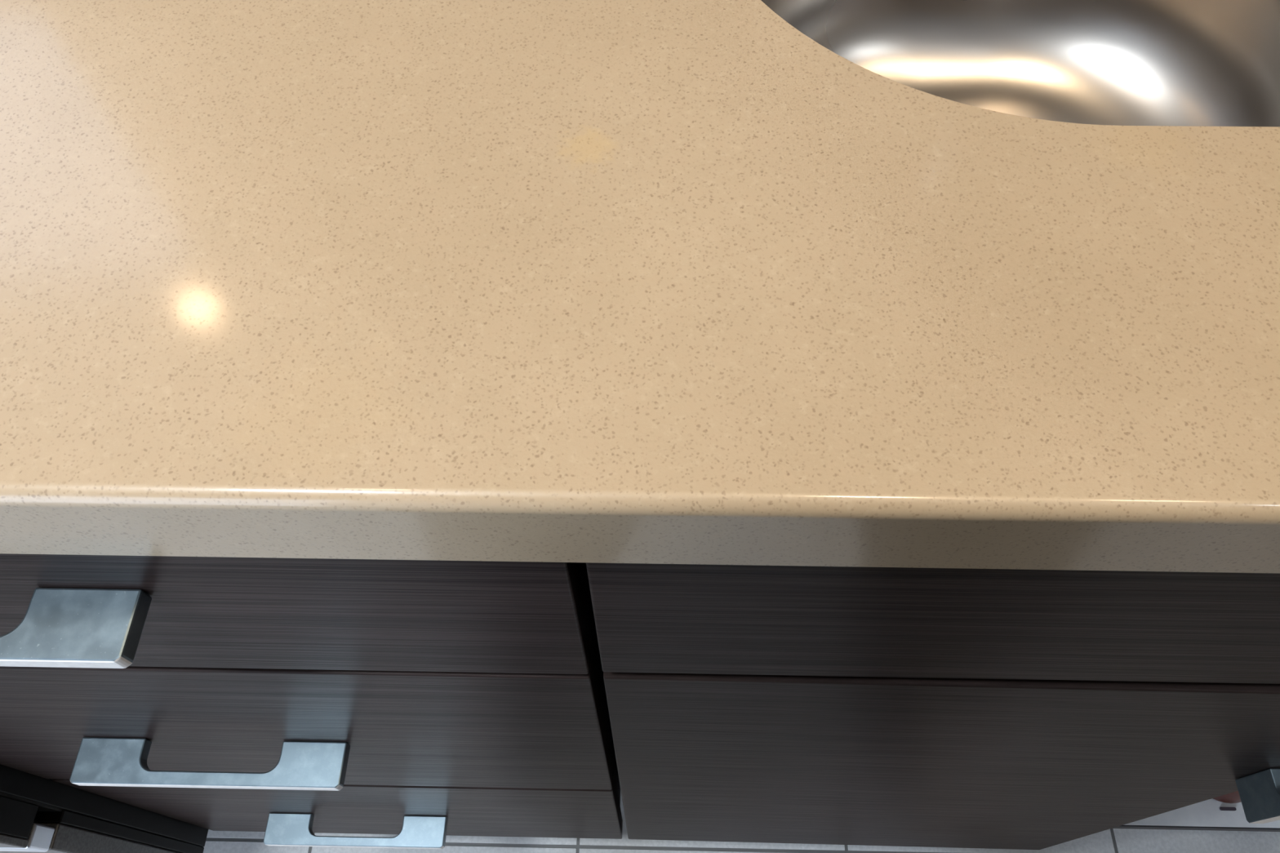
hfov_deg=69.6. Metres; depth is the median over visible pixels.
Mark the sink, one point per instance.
(1179, 63)
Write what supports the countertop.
on the base cabinet at (422, 702)
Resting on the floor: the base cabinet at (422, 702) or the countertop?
the base cabinet at (422, 702)
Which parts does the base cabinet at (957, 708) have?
false drawer, door, handle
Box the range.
[0,764,208,852]
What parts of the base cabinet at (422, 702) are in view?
handle, handle, drawer, drawer, drawer, handle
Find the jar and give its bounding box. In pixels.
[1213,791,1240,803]
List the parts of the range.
oven door, storage drawer, frame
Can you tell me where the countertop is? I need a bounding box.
[0,0,1279,573]
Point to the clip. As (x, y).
(1220, 808)
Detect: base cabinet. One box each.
[0,553,622,848]
[586,562,1279,849]
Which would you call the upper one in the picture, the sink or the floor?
the sink
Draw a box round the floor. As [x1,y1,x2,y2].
[202,790,1279,852]
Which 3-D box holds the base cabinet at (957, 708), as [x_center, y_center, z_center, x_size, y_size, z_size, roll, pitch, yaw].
[0.482,0.187,0.706,0.991,0.867,1.010,1,60,1]
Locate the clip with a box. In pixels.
[1219,807,1236,810]
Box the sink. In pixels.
[760,0,1279,126]

